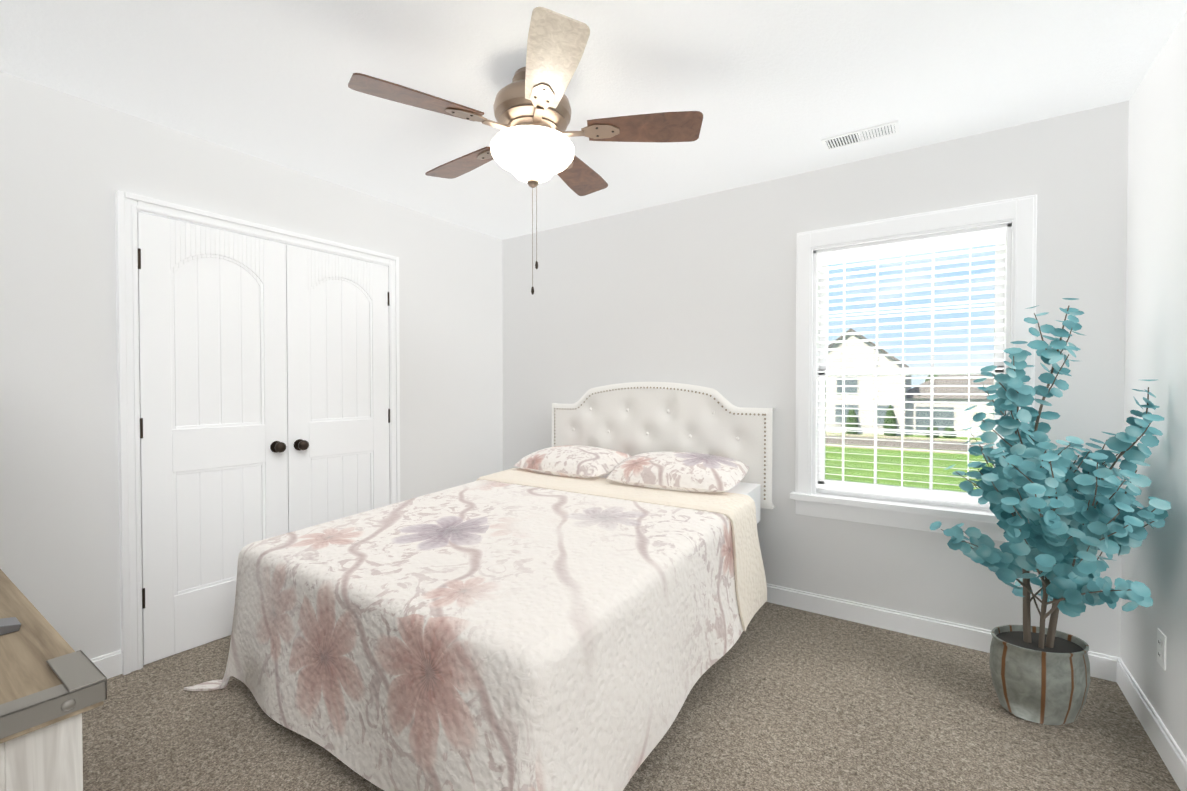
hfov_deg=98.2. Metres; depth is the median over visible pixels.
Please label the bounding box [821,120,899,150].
ceiling vent
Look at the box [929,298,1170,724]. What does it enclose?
plant
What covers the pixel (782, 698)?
floor
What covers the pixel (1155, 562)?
wall
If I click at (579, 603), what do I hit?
bed
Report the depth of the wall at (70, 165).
2.19 m
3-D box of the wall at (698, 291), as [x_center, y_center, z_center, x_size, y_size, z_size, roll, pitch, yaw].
[0.788,-0.023,3.237,3.600,2.450,0.140,1,1,34]
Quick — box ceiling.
[0,0,1186,239]
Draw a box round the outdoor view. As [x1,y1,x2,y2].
[825,328,993,491]
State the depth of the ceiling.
1.98 m
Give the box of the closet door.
[137,212,389,663]
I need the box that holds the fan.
[348,7,702,294]
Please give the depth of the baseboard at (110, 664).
2.21 m
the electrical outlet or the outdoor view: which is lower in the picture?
the electrical outlet
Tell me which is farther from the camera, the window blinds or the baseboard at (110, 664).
the window blinds
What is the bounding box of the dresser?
[0,569,106,790]
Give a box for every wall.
[0,71,502,664]
[502,101,1128,656]
[1120,11,1186,757]
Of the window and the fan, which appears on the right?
the window
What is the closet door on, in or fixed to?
in the wall at (70, 165)
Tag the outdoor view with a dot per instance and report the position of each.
(937, 453)
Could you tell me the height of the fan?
0.835 m
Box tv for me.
[0,617,20,634]
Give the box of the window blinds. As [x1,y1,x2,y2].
[816,228,1005,505]
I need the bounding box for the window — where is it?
[790,195,1036,541]
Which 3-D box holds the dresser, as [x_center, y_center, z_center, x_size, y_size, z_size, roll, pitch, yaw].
[-1.463,0.809,0.953,1.591,0.851,0.505,1,1,34]
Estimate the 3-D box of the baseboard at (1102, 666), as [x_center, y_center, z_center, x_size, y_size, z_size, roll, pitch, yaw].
[0.745,1.150,3.190,3.600,0.105,0.014,1,1,34]
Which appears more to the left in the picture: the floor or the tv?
the tv
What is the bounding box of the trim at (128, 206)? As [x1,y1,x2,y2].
[115,190,399,674]
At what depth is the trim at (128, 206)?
2.26 m
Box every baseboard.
[90,650,121,678]
[766,583,1109,680]
[1110,655,1186,790]
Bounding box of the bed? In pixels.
[184,382,774,790]
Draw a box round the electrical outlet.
[1157,628,1165,669]
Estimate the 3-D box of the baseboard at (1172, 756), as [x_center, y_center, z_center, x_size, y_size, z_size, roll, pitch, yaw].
[1.287,1.185,0.799,0.014,0.105,3.300,1,1,34]
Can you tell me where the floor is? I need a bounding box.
[82,602,1179,790]

